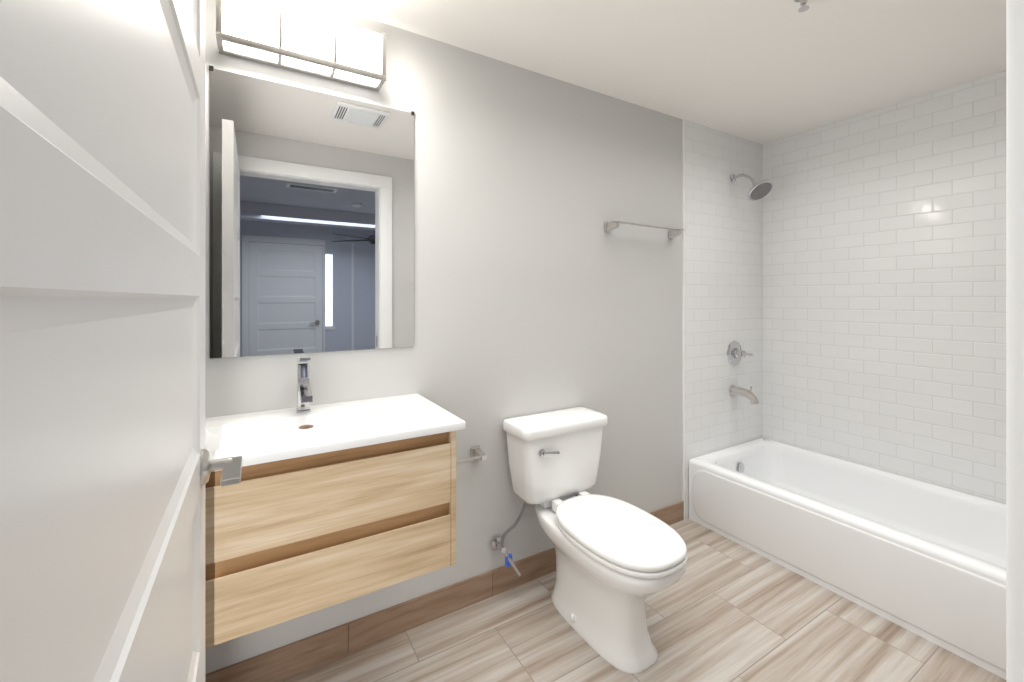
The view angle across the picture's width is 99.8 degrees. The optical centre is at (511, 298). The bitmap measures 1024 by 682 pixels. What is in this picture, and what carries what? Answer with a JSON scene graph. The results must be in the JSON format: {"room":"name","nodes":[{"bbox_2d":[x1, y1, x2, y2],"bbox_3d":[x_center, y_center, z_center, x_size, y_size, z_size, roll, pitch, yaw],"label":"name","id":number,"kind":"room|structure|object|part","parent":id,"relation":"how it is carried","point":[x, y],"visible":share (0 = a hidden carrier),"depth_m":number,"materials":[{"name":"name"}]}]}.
{"room":"bathroom","nodes":[
{"label":"bathroom","id":0,"kind":"room"},
{"bbox_2d":[205,0,681,673],"bbox_3d":[0.281,0.127,2.250,3.660,2.440,0.120,0,0,-31],"label":"wall","id":1,"kind":"structure","parent":0,"point":[539,288],"depth_m":2.00,"materials":[{"name":"grey paint"}]},
{"bbox_2d":[216,0,385,90],"bbox_3d":[-0.723,-0.903,1.521,0.526,0.177,0.108,0,0,-31],"label":"sconce","id":2,"kind":"object","parent":1,"relation":"attached to","point":[274,33],"visible":1,"depth_m":1.48,"materials":[{"name":"white glass"}]},
{"bbox_3d":[-0.866,-0.905,1.428,0.164,0.165,0.078,0,0,-31],"label":"glass","id":3,"kind":"part","parent":2,"relation":"part of","materials":[{"name":"white glass"}]},
{"bbox_3d":[-0.744,-0.823,1.557,0.522,0.011,0.024,0,0,-31],"label":"rail","id":4,"kind":"part","parent":2,"relation":"part of","materials":[{"name":"silver metal"}]},
{"bbox_3d":[-0.699,-0.824,1.481,0.526,0.018,0.014,0,0,-31],"label":"rail","id":5,"kind":"part","parent":2,"relation":"part of","materials":[{"name":"silver metal"}]},
{"bbox_3d":[-0.719,-0.905,1.515,0.164,0.165,0.078,0,0,-31],"label":"glass","id":6,"kind":"part","parent":2,"relation":"part of","materials":[{"name":"white glass"}]},
{"bbox_3d":[-0.573,-0.905,1.602,0.164,0.165,0.078,0,0,-31],"label":"glass","id":7,"kind":"part","parent":2,"relation":"part of","materials":[{"name":"white glass"}]},
{"bbox_2d":[209,65,414,357],"bbox_3d":[-0.699,-0.284,1.593,0.691,0.962,0.008,0,0,-31],"label":"mirror","id":8,"kind":"object","parent":1,"relation":"attached to","point":[311,221],"visible":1,"depth_m":1.56,"materials":[{"name":"clear glass"}]},
{"bbox_2d":[205,358,464,648],"bbox_3d":[-0.649,0.522,1.351,0.887,0.651,0.474,0,0,-31],"label":"bathroom vanity","id":9,"kind":"object","parent":1,"relation":"attached to","point":[319,507],"visible":0.79,"depth_m":1.21,"materials":[{"name":"brown wood"}]},
{"bbox_2d":[295,358,312,413],"bbox_3d":[-0.697,0.294,1.448,0.043,0.194,0.161,0,0,-31],"label":"faucet","id":10,"kind":"object","parent":9,"relation":"on","point":[304,395],"depth_m":1.47,"materials":[{"name":"silver metal"}]},
{"bbox_3d":[-0.549,0.552,1.168,0.813,0.186,0.021,0,0,-31],"label":"drawer","id":11,"kind":"part","parent":9,"relation":"part of","materials":[{"name":"brown wood"}]},
{"bbox_3d":[-0.549,0.765,1.168,0.813,0.161,0.021,0,0,-31],"label":"drawer","id":12,"kind":"part","parent":9,"relation":"part of","materials":[{"name":"brown wood"}]},
{"bbox_2d":[205,501,683,681],"bbox_3d":[-0.057,1.290,1.974,2.556,0.113,0.010,0,0,-31],"label":"baseboard","id":13,"kind":"structure","parent":1,"relation":"attached to","point":[374,628],"depth_m":1.71,"materials":[{"name":"brown wood"}]},
{"bbox_2d":[456,446,485,464],"bbox_3d":[-0.217,0.684,1.833,0.226,0.052,0.086,0,0,-31],"label":"rail","id":14,"kind":"object","parent":1,"relation":"attached to","point":[477,453],"visible":0.52,"depth_m":1.84,"materials":[{"name":"silver metal"}]},
{"bbox_3d":[-0.161,0.684,1.912,0.048,0.052,0.010,0,0,-31],"label":"post","id":15,"kind":"part","parent":14,"relation":"part of","materials":[{"name":"silver metal"}]},
{"bbox_3d":[-0.139,0.684,1.875,0.028,0.040,0.078,0,0,-31],"label":"arm","id":16,"kind":"part","parent":14,"relation":"part of"},
{"bbox_2d":[604,221,684,238],"bbox_3d":[0.751,-0.384,2.412,0.565,0.052,0.080,0,0,-31],"label":"towel rail","id":17,"kind":"object","parent":1,"relation":"attached to","point":[612,225],"visible":1,"depth_m":2.35,"materials":[{"name":"silver metal"}]},
{"bbox_3d":[0.535,-0.384,2.281,0.028,0.040,0.068,0,0,-31],"label":"arm","id":18,"kind":"part","parent":17,"relation":"part of"},
{"bbox_3d":[0.950,-0.384,2.571,0.048,0.052,0.010,0,0,-31],"label":"post","id":19,"kind":"part","parent":17,"relation":"part of","materials":[{"name":"silver metal"}]},
{"bbox_3d":[0.970,-0.384,2.539,0.028,0.040,0.068,0,0,-31],"label":"arm","id":20,"kind":"part","parent":17,"relation":"part of"},
{"bbox_2d":[682,119,683,500],"bbox_3d":[1.046,0.127,2.628,0.006,2.440,0.010,0,0,-31],"label":"tile trim edge","id":21,"kind":"structure","parent":1,"relation":"attached to","point":[683,310],"depth_m":2.62,"materials":[{"name":"white paint"}]},
{"bbox_2d":[684,119,762,518],"bbox_3d":[1.412,0.127,2.847,0.848,2.440,0.008,0,0,-31],"label":"tile","id":22,"kind":"structure","parent":1,"relation":"attached to","point":[723,262],"depth_m":2.81,"materials":[{"name":"white tile"}]},
{"bbox_2d":[727,340,752,365],"bbox_3d":[1.518,0.365,2.860,0.191,0.170,0.076,0,0,-31],"label":"shower valve","id":23,"kind":"object","parent":22,"relation":"attached to","point":[735,352],"visible":1,"depth_m":2.86,"materials":[{"name":"silver metal"}]},
{"bbox_3d":[1.566,0.371,2.861,0.107,0.027,0.023,0,0,-31],"label":"lever","id":24,"kind":"part","parent":23,"relation":"part of","materials":[{"name":"silver metal"}]},
{"bbox_2d":[729,385,759,403],"bbox_3d":[1.518,0.619,2.800,0.072,0.114,0.180,0,0,-31],"label":"tub spout","id":25,"kind":"object","parent":22,"relation":"attached to","point":[751,396],"visible":1,"depth_m":2.78,"materials":[{"name":"silver metal"}]},
{"bbox_2d":[730,174,772,200],"bbox_3d":[1.530,-0.730,2.765,0.155,0.206,0.252,0,0,-31],"label":"shower head","id":26,"kind":"object","parent":22,"relation":"attached to","point":[760,190],"visible":0.98,"depth_m":2.71},
{"bbox_3d":[1.514,-0.770,2.808,0.019,0.095,0.154,0,0,-31],"label":"arm","id":27,"kind":"part","parent":26,"relation":"part of"},
{"bbox_2d":[279,518,1005,681],"bbox_3d":[0.720,1.372,1.510,3.660,0.050,1.841,0,0,-31],"label":"floor","id":28,"kind":"structure","parent":0,"point":[723,609],"depth_m":1.69,"materials":[{"name":"wood"}]},
{"bbox_2d":[491,407,687,673],"bbox_3d":[0.322,0.949,1.762,0.533,0.797,0.748,0,0,-31],"label":"toilet","id":29,"kind":"object","parent":28,"relation":"on","point":[618,561],"visible":0.98,"depth_m":1.73,"materials":[{"name":"white ceramic"}]},
{"bbox_3d":[-0.007,1.169,1.914,0.079,0.124,0.060,0,0,-31],"label":"supply stem","id":30,"kind":"part","parent":29,"relation":"part of","materials":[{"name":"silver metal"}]},
{"bbox_3d":[0.131,0.667,1.855,0.032,0.032,0.013,0,0,-31],"label":"lever","id":31,"kind":"part","parent":29,"relation":"part of","materials":[{"name":"silver metal"}]},
{"bbox_3d":[0.169,0.672,1.864,0.078,0.025,0.023,0,0,-31],"label":"lever arm","id":32,"kind":"part","parent":29,"relation":"part of"},
{"bbox_3d":[0.204,0.753,2.012,0.452,0.308,0.186,0,0,-31],"label":"tank","id":33,"kind":"part","parent":29,"relation":"part of","materials":[{"name":"white ceramic"}]},
{"bbox_3d":[0.207,0.575,2.008,0.480,0.049,0.209,0,0,-31],"label":"tank lid","id":34,"kind":"part","parent":29,"relation":"part of","materials":[{"name":"white ceramic"}]},
{"bbox_3d":[0.413,0.929,1.703,0.376,0.021,0.553,0,0,-31],"label":"seat","id":35,"kind":"part","parent":29,"relation":"part of","materials":[{"name":"white plastic"}]},
{"bbox_3d":[0.411,0.900,1.707,0.372,0.034,0.555,0,0,-31],"label":"seat lid","id":36,"kind":"part","parent":29,"relation":"part of","materials":[{"name":"white plastic"}]},
{"bbox_2d":[689,438,1005,679],"bbox_3d":[1.833,1.166,2.166,0.818,0.362,1.590,0,0,-31],"label":"bathtub","id":37,"kind":"object","parent":28,"relation":"on","point":[925,560],"visible":1,"depth_m":2.09,"materials":[{"name":"white ceramic"}]},
{"bbox_2d":[313,0,1005,144],"bbox_3d":[0.720,-1.118,1.510,3.660,0.050,1.841,0,0,-31],"label":"ceiling","id":38,"kind":"structure","parent":0,"point":[762,72],"depth_m":1.88,"materials":[{"name":"white paint"}]},
{"bbox_2d":[794,0,808,11],"bbox_3d":[1.053,-1.069,1.556,0.060,0.048,0.060,0,0,-31],"label":"sprinkler","id":39,"kind":"object","parent":38,"relation":"attached to","point":[803,8],"visible":1,"depth_m":1.55,"materials":[{"name":"silver metal"}]},
{"bbox_3d":[2.273,0.127,2.362,0.120,2.440,1.721,0,0,-31],"label":"wall","id":40,"kind":"structure","parent":0,"visible":0},
{"bbox_2d":[763,71,1005,503],"bbox_3d":[2.187,0.127,2.381,0.008,2.440,1.601,0,0,-31],"label":"tile","id":41,"kind":"structure","parent":40,"relation":"attached to","point":[884,289],"depth_m":2.42,"materials":[{"name":"white tile"}]},
{"bbox_3d":[-0.165,0.257,-0.016,0.020,2.180,0.120,0,0,-31],"label":"door frame","id":42,"kind":"structure","parent":0,"visible":0},
{"bbox_2d":[0,0,241,681],"bbox_3d":[-0.410,0.261,0.471,0.176,2.160,0.948,0,0,-31],"label":"door leaf","id":43,"kind":"structure","parent":42,"relation":"attached to","point":[108,465],"depth_m":0.32,"materials":[{"name":"white paint"}]},
{"bbox_3d":[-0.530,0.325,0.816,0.030,0.011,0.125,0,0,-31],"label":"handle lever","id":44,"kind":"part","parent":43,"relation":"part of","materials":[{"name":"silver metal"}]},
{"bbox_3d":[1.650,0.127,1.061,2.280,2.440,0.120,0,0,-31],"label":"wall","id":45,"kind":"structure","parent":0,"visible":0},
{"bbox_2d":[1006,0,1023,681],"bbox_3d":[0.660,0.255,0.553,0.090,2.185,0.018,0,0,-31],"label":"door frame","id":46,"kind":"object","parent":45,"relation":"attached to","point":[1014,340],"visible":1,"depth_m":0.53,"materials":[{"name":"white paint"}]}
]}

